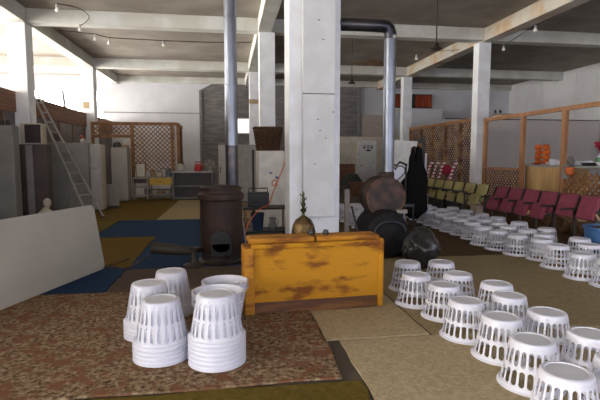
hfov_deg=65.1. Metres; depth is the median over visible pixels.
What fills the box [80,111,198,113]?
conduit
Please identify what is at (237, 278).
laundry basket
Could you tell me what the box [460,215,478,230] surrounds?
laundry basket
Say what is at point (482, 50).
pillar
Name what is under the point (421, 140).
pole
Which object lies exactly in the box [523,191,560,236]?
seat
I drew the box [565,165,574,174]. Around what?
pot
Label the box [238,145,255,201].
board
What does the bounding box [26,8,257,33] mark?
trim
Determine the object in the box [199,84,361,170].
trim
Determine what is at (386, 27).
stovepipe
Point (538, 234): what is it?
laundry basket
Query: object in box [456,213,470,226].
laundry basket
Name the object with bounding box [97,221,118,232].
carpet
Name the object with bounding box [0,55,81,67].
trim
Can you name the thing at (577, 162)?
serving tray
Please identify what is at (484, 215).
laundry basket
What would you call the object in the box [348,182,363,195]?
bench
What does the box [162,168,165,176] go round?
jar
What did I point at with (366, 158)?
door
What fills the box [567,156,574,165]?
pitcher
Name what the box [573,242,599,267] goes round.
laundry basket
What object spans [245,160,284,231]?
extension cord
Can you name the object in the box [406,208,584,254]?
mat
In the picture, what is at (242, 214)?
rod
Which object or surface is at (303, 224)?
brass urn
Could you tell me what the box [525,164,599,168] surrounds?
countertop
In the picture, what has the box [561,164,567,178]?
bundle
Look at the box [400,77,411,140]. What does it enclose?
pillar
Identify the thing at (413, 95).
window
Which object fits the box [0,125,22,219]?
storage cabinet
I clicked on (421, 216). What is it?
laundry basket
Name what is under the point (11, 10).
trim
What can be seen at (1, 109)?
trim
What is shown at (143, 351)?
laundry basket
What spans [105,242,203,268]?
burner
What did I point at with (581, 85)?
wall
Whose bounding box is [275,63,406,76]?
beam
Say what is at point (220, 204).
stove
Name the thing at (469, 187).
seat
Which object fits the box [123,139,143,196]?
door
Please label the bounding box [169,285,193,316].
laundry basket
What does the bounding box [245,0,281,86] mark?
beam
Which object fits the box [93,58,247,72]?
trim
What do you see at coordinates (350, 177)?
pile
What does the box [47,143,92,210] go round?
wardrobe
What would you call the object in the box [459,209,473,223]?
laundry basket
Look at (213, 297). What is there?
laundry basket
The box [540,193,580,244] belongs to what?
seat
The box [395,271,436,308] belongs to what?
laundry basket
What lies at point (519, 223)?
laundry basket
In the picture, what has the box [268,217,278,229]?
jug
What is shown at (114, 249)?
carpet
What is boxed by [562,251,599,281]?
laundry basket
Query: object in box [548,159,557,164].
cup
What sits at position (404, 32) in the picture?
beam
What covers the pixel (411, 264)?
laundry basket
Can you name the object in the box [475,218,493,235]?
laundry basket
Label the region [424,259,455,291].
laundry basket
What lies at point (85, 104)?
trim
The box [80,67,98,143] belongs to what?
trim
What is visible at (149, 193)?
shelf
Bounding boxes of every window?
[41,90,102,114]
[238,118,248,133]
[395,94,431,107]
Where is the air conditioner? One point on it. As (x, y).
(30, 133)
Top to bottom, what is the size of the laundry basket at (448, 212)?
0.285 m
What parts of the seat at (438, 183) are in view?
backrest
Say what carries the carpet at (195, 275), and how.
on the floor
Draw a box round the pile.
[341,173,361,192]
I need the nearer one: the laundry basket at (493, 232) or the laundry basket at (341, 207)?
the laundry basket at (493, 232)
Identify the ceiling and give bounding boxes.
[0,0,599,84]
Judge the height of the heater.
0.660 m
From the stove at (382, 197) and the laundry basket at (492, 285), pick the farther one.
the stove at (382, 197)
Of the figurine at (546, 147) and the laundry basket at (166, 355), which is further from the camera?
the figurine at (546, 147)
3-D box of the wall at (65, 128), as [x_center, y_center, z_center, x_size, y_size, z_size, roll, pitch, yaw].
[-6.715,-0.815,10.832,0.100,2.450,19.500,-1,5,-9]
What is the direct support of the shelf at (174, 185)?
attached to the base cabinet at (185, 184)
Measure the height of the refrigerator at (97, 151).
1.720 m
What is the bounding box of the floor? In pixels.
[73,189,599,399]
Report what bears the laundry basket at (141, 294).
on the laundry basket at (141, 298)
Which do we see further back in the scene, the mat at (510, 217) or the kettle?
the kettle
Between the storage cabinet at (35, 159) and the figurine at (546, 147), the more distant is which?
the figurine at (546, 147)
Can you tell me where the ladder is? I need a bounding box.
[35,94,105,216]
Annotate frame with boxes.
[481,101,599,216]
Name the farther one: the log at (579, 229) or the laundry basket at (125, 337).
the log at (579, 229)
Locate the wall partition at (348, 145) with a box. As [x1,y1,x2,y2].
[340,137,399,175]
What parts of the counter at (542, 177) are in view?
panel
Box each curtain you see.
[396,95,400,106]
[415,95,431,106]
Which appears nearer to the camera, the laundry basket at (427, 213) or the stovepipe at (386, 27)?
the stovepipe at (386, 27)
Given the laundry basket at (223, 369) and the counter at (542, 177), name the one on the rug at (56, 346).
the laundry basket at (223, 369)
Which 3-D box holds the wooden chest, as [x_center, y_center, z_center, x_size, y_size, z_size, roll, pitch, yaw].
[0.122,0.635,4.332,1.295,0.720,0.285,-1,5,-13]
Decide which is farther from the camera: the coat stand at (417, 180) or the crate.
the crate
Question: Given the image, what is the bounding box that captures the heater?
[106,184,119,208]
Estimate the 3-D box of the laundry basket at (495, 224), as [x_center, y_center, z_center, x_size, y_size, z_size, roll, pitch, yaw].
[3.378,0.517,8.000,0.390,0.285,0.390,-1,5,-13]
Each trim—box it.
[0,0,117,83]
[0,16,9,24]
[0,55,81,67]
[0,87,112,132]
[1,109,102,144]
[5,22,36,143]
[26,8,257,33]
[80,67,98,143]
[83,102,88,107]
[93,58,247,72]
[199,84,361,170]
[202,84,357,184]
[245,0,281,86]
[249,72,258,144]
[249,99,258,103]
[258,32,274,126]
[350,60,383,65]
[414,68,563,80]
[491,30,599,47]
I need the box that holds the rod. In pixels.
[242,214,245,243]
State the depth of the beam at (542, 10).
11.92 m
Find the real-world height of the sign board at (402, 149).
1.820 m
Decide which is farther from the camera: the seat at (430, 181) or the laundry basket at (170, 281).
the seat at (430, 181)
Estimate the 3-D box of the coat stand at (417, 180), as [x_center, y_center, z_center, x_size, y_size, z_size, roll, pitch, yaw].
[2.333,-0.300,9.622,0.577,1.644,0.548,4,7,37]
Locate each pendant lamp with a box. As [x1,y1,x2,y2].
[348,38,354,83]
[430,0,441,50]
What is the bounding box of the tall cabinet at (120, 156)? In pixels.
[111,147,131,201]
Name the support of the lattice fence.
on the floor
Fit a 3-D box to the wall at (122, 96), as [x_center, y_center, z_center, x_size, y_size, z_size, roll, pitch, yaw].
[-1.778,-2.994,21.420,24.800,4.860,0.250,-1,5,-9]
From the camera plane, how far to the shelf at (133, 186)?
15.30 m
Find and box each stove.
[197,184,243,265]
[354,171,408,256]
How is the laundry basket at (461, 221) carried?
on the mat at (510, 217)
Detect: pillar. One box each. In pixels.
[284,0,340,233]
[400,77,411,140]
[469,42,490,205]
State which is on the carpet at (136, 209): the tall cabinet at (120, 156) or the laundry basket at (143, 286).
the tall cabinet at (120, 156)
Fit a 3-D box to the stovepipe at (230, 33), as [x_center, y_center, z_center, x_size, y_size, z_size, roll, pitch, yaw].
[-0.901,-2.107,6.069,0.173,3.830,0.173,4,6,36]
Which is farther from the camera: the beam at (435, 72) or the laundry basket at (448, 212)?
the beam at (435, 72)
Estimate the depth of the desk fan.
15.43 m
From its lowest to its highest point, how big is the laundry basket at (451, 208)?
0.285 m
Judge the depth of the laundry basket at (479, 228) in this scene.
7.42 m
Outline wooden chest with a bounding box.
[241,229,383,314]
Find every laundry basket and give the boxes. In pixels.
[123,279,168,326]
[123,290,167,330]
[123,296,142,334]
[123,301,140,337]
[124,304,135,341]
[132,293,188,349]
[132,307,187,353]
[132,311,187,358]
[132,317,187,362]
[133,329,187,367]
[155,267,191,306]
[165,276,191,309]
[166,281,193,313]
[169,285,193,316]
[187,288,245,344]
[187,301,245,349]
[188,307,245,354]
[188,312,245,358]
[188,319,245,363]
[188,322,245,367]
[188,357,245,372]
[191,284,243,297]
[191,290,243,301]
[191,296,243,304]
[191,299,243,311]
[201,275,247,286]
[201,279,247,315]
[213,282,247,316]
[339,205,343,219]
[340,208,354,221]
[349,203,360,209]
[349,210,361,225]
[351,213,360,227]
[388,259,424,292]
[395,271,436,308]
[417,209,432,222]
[421,280,466,322]
[423,211,439,225]
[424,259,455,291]
[427,206,436,214]
[431,213,449,228]
[432,208,447,221]
[436,270,475,304]
[439,215,459,232]
[439,295,490,344]
[444,211,457,222]
[447,206,459,215]
[449,218,471,235]
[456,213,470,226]
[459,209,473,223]
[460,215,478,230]
[460,221,482,239]
[470,225,493,245]
[471,310,530,366]
[473,213,489,226]
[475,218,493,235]
[476,279,517,314]
[484,229,509,250]
[488,290,533,336]
[490,216,505,226]
[490,221,506,239]
[496,225,518,244]
[496,331,566,399]
[502,233,529,256]
[508,221,530,239]
[515,228,536,249]
[523,306,576,360]
[525,237,555,261]
[530,361,598,399]
[531,232,556,255]
[537,227,557,242]
[539,243,572,269]
[559,326,599,380]
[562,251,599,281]
[563,236,591,260]
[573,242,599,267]
[581,351,599,399]
[588,258,599,287]
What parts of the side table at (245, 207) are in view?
leg, leg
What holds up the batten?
on the floor
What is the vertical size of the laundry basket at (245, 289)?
0.285 m
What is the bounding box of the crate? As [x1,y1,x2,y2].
[339,164,355,189]
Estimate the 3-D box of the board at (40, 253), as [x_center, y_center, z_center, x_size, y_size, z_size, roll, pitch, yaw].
[-2.809,0.580,4.525,0.350,0.824,2.629,1,5,10]
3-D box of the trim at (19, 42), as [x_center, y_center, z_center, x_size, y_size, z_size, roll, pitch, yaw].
[-6.640,-1.898,11.303,0.420,4.520,0.420,-1,5,-9]
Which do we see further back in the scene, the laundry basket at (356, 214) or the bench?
the bench
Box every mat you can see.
[310,293,429,341]
[339,217,493,258]
[340,325,599,399]
[383,253,599,334]
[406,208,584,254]
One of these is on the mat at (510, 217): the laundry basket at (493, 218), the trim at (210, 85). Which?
the laundry basket at (493, 218)
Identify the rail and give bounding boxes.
[428,186,467,208]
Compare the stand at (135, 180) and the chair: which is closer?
the chair
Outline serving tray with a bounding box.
[574,160,592,165]
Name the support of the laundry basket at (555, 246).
on the mat at (541, 286)
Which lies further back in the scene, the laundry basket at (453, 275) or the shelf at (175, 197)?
the shelf at (175, 197)
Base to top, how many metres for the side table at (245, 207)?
0.535 m
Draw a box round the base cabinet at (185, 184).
[171,171,213,199]
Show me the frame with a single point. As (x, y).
(565, 109)
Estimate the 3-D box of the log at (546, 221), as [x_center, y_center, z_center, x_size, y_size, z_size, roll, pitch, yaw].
[4.843,0.442,9.112,0.300,0.260,0.260,-1,5,-9]
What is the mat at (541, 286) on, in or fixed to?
on the floor
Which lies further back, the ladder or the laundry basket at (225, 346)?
the ladder
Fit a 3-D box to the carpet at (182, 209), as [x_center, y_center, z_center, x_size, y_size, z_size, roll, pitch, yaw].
[-1.675,0.198,13.123,3.805,0.012,4.894,-1,5,-9]
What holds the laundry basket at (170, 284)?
on the laundry basket at (170, 287)
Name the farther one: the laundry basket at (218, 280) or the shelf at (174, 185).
the shelf at (174, 185)
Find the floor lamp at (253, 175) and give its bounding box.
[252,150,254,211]
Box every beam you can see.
[100,75,511,90]
[271,19,483,42]
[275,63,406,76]
[376,0,589,89]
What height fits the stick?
0.712 m
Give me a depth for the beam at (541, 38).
13.03 m
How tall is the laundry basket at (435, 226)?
0.285 m
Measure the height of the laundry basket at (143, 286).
0.285 m
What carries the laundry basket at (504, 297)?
on the mat at (541, 286)
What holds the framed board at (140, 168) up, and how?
on the stand at (135, 180)
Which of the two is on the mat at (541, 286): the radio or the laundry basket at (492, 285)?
the laundry basket at (492, 285)
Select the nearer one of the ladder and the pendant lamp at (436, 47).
the pendant lamp at (436, 47)
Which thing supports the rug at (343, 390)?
on the floor
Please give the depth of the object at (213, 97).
21.02 m
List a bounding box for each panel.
[302,0,335,216]
[361,115,382,136]
[411,109,442,179]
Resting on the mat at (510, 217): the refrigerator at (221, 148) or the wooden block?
the wooden block
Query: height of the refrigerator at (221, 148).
1.780 m
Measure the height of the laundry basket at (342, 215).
0.285 m
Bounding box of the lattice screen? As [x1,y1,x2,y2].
[90,122,182,198]
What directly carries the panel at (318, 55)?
attached to the pillar at (292, 8)
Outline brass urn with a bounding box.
[291,191,314,233]
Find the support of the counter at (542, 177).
on the floor
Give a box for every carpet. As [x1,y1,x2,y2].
[40,236,155,294]
[95,198,179,220]
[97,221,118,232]
[99,218,248,268]
[107,265,241,292]
[157,200,256,219]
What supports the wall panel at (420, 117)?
on the floor
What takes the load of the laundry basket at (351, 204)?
on the mat at (449, 247)
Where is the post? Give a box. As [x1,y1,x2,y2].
[61,91,65,106]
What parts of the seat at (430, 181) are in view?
backrest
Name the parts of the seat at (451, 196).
backrest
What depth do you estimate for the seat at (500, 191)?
9.30 m
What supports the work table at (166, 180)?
on the carpet at (136, 209)
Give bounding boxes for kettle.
[194,161,203,170]
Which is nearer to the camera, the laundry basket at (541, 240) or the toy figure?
the laundry basket at (541, 240)
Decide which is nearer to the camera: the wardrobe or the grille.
the grille
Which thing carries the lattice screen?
on the floor
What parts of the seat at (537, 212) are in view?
arm frame, backrest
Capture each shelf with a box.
[133,186,148,187]
[149,193,171,195]
[174,185,207,186]
[174,196,197,198]
[247,227,284,232]
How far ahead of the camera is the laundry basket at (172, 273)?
4.07 m
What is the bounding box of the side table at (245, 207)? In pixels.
[242,205,284,235]
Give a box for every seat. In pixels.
[427,179,435,204]
[427,179,444,207]
[432,180,454,210]
[441,181,465,209]
[452,183,476,209]
[463,184,489,212]
[481,186,510,215]
[493,187,525,228]
[507,189,541,227]
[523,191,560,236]
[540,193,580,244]
[560,195,599,245]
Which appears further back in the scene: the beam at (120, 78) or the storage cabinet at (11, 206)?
the beam at (120, 78)
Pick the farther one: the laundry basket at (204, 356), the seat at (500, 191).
the seat at (500, 191)
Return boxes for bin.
[251,212,263,229]
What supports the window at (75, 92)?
in the wall at (122, 96)
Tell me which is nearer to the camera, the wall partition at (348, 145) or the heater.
the heater
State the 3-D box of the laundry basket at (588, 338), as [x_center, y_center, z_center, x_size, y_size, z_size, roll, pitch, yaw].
[1.828,0.977,2.970,0.390,0.285,0.390,-1,5,-9]
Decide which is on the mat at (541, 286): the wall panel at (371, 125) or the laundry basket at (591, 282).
the laundry basket at (591, 282)
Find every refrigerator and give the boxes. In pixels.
[89,144,106,210]
[218,145,225,183]
[256,151,284,227]
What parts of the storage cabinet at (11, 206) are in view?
door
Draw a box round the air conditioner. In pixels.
[20,123,46,143]
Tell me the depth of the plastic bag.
5.67 m
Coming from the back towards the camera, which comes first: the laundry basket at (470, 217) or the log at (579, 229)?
the laundry basket at (470, 217)
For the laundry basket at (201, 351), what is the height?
0.285 m
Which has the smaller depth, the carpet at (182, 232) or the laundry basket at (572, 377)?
the laundry basket at (572, 377)
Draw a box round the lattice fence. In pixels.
[409,118,470,183]
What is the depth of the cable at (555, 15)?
12.76 m
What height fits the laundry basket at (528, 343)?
0.285 m
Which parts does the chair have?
leg, seat, leg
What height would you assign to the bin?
0.300 m
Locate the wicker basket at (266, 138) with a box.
[252,127,282,150]
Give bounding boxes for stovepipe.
[223,0,237,184]
[340,18,396,171]
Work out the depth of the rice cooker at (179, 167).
15.39 m
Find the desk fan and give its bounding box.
[204,159,214,170]
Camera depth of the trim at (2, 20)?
10.90 m
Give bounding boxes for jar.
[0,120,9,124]
[150,170,155,176]
[156,171,161,176]
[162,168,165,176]
[166,168,171,176]
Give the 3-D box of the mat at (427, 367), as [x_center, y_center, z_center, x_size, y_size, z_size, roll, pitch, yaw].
[2.068,1.166,2.541,3.192,0.012,2.580,-1,5,-9]
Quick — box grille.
[24,124,40,142]
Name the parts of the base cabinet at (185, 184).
panel, panel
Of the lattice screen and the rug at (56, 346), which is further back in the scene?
the lattice screen
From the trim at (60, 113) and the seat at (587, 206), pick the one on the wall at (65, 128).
the trim at (60, 113)
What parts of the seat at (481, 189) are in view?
backrest, leg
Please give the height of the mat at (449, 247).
0.012 m
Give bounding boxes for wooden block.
[470,204,482,220]
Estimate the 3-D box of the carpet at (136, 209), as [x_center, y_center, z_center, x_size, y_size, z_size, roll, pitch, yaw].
[-4.954,0.211,12.985,2.728,0.012,5.606,-1,5,-9]
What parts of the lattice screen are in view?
post, rail, lattice panel, post, rail, lattice panel, post, post, lattice panel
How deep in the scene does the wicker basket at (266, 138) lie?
9.08 m
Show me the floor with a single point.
(348, 372)
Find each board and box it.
[0,205,104,309]
[135,163,145,177]
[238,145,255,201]
[394,140,416,182]
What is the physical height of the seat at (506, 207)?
0.820 m
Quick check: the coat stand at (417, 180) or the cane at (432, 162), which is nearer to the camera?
the coat stand at (417, 180)
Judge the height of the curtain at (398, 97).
0.550 m
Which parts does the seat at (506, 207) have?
arm frame, backrest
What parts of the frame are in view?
post, rail, lattice panel, post, rail, post, lattice panel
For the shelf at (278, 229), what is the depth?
8.22 m
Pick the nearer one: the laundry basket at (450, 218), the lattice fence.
the laundry basket at (450, 218)
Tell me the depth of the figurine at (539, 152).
11.34 m
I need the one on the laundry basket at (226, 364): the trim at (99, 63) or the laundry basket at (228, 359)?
the laundry basket at (228, 359)
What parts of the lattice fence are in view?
post, rail, post, post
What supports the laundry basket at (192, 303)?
on the rug at (56, 346)
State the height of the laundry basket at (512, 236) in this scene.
0.285 m
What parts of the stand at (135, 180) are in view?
drawer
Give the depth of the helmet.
14.42 m
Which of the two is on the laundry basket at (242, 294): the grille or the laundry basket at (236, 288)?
the laundry basket at (236, 288)
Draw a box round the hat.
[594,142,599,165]
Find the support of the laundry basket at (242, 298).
on the laundry basket at (192, 303)
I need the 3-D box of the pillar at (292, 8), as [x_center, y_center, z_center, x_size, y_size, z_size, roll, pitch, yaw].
[0.163,-1.475,6.681,0.710,4.520,0.530,-1,5,-9]
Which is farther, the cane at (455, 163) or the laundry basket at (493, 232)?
the cane at (455, 163)
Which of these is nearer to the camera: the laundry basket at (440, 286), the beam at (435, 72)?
the laundry basket at (440, 286)
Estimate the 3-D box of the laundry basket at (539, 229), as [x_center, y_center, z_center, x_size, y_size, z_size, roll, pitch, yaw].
[3.849,0.577,7.347,0.390,0.285,0.390,-1,5,-15]
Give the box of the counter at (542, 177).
[525,164,599,220]
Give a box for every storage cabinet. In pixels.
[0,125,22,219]
[19,144,53,215]
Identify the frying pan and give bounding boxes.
[581,162,596,165]
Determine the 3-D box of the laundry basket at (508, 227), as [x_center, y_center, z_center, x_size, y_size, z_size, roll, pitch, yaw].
[3.368,0.554,7.596,0.390,0.285,0.390,-1,5,-10]
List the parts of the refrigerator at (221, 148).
door, door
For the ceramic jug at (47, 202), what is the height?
0.560 m
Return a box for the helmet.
[113,142,120,146]
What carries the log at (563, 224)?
on the mat at (510, 217)
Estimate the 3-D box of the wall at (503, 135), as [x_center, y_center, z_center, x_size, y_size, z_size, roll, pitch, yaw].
[7.997,-1.526,16.967,6.050,2.747,0.110,-1,5,-9]
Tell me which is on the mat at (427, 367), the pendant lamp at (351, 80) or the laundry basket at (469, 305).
the laundry basket at (469, 305)
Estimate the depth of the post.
14.41 m
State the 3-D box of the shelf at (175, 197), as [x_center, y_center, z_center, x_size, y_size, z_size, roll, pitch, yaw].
[-3.561,-0.087,15.709,1.220,0.050,0.480,-1,5,-9]
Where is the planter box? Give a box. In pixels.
[427,192,457,208]
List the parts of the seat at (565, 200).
arm frame, backrest, leg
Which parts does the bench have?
seat, panel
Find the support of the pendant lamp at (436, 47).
hanging from the ceiling
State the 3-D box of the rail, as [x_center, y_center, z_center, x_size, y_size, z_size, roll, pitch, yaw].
[3.280,0.024,11.374,0.040,0.680,3.000,-1,5,-9]
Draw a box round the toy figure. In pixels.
[80,135,85,142]
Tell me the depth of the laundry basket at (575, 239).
6.37 m
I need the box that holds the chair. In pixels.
[394,161,414,228]
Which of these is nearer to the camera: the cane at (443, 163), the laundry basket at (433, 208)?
the laundry basket at (433, 208)
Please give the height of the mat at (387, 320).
0.012 m
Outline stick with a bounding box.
[351,206,357,231]
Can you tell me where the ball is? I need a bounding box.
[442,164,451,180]
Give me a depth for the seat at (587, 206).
7.06 m
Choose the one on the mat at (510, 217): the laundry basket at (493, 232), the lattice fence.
the laundry basket at (493, 232)
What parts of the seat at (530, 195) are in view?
arm frame, backrest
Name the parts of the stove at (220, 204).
lid, fire door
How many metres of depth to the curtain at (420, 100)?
22.18 m
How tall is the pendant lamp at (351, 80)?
1.430 m
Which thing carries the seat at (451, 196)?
on the mat at (510, 217)
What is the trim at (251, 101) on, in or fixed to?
attached to the pillar at (253, 76)
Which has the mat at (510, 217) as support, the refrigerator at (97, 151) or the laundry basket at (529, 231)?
the laundry basket at (529, 231)
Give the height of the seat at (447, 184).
0.820 m
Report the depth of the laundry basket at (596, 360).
2.62 m
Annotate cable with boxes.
[57,3,89,24]
[58,30,250,42]
[418,15,555,54]
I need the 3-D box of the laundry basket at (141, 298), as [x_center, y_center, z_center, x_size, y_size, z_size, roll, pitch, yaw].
[-1.171,0.839,3.656,0.390,0.285,0.390,-1,5,-11]
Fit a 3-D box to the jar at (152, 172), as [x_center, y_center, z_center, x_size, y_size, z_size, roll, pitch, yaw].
[-4.808,-0.880,15.385,0.180,0.230,0.180,-1,5,-9]
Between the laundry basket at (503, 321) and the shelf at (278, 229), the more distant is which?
the shelf at (278, 229)
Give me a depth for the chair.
9.39 m
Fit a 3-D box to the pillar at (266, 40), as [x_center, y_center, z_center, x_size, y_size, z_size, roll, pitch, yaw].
[-0.857,-1.978,12.182,0.400,4.520,0.400,-1,5,-9]
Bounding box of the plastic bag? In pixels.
[401,226,440,268]
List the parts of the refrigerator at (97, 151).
door, door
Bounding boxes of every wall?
[0,73,508,188]
[0,109,111,184]
[442,118,599,195]
[508,63,599,194]
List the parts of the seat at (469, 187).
arm frame, backrest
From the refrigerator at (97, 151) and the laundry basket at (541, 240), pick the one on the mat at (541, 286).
the laundry basket at (541, 240)
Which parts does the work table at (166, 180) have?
drawer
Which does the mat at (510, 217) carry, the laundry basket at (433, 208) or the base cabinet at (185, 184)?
the laundry basket at (433, 208)
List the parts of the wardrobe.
door, door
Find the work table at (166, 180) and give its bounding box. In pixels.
[148,176,171,199]
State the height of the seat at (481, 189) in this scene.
0.820 m
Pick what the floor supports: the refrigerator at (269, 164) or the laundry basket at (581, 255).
the refrigerator at (269, 164)
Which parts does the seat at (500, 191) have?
arm frame, backrest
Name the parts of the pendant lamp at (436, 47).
lamp shade, rod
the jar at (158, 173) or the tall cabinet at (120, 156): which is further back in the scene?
the jar at (158, 173)
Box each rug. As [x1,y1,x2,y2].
[0,289,341,399]
[86,380,369,399]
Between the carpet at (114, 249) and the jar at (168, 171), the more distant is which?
the jar at (168, 171)
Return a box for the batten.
[344,189,349,231]
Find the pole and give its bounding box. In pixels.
[419,138,426,171]
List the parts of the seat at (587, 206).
arm frame, backrest, leg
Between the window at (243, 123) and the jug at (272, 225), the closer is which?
the jug at (272, 225)
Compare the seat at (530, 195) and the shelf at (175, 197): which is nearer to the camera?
the seat at (530, 195)
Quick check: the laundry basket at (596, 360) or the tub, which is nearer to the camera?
the laundry basket at (596, 360)
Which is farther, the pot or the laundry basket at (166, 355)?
the pot
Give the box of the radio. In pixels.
[247,188,268,206]
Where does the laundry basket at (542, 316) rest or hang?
on the mat at (427, 367)
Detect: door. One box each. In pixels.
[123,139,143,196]
[357,141,376,181]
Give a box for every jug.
[38,198,51,212]
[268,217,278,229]
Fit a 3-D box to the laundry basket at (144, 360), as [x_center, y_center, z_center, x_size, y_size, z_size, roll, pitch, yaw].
[-0.956,0.906,3.248,0.390,0.285,0.390,-2,6,-20]
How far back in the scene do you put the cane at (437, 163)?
13.79 m
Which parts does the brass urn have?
dome lid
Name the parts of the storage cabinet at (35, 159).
door, door, door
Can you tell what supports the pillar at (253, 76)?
on the floor
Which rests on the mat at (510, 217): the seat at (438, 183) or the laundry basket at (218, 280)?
the seat at (438, 183)
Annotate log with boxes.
[538,216,557,226]
[555,217,578,232]
[571,221,594,236]
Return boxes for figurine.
[534,144,542,163]
[542,144,550,164]
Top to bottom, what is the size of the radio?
0.330 m
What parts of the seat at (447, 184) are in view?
arm frame, backrest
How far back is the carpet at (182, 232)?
8.45 m
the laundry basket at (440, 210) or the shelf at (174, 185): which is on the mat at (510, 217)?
the laundry basket at (440, 210)
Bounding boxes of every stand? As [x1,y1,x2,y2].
[132,177,148,199]
[401,145,427,225]
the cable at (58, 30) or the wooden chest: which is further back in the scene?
the cable at (58, 30)
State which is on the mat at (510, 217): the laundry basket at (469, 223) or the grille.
the laundry basket at (469, 223)
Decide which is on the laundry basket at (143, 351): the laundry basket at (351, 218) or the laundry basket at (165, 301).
the laundry basket at (165, 301)
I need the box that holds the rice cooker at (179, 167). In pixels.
[176,162,184,170]
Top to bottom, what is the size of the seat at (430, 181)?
0.820 m
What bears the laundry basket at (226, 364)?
on the laundry basket at (223, 369)
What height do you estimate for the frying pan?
0.116 m
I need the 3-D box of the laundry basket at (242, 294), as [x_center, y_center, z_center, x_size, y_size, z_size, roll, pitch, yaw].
[-0.620,0.852,3.559,0.390,0.285,0.390,-1,5,-11]
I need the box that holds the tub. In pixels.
[582,214,599,256]
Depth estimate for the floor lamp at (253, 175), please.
8.70 m
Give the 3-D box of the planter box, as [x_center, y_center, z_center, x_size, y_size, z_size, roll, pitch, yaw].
[3.942,-0.085,13.497,0.350,0.510,1.800,-1,5,-9]
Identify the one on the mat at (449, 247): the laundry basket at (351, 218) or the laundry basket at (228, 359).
the laundry basket at (351, 218)
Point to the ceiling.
(585, 17)
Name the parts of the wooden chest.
panel, panel, rail, knob, panel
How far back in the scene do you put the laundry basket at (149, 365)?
3.10 m
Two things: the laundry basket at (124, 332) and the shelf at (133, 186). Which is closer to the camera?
the laundry basket at (124, 332)
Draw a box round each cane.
[427,161,433,177]
[431,161,439,178]
[437,162,445,179]
[448,162,457,180]
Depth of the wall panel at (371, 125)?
21.89 m

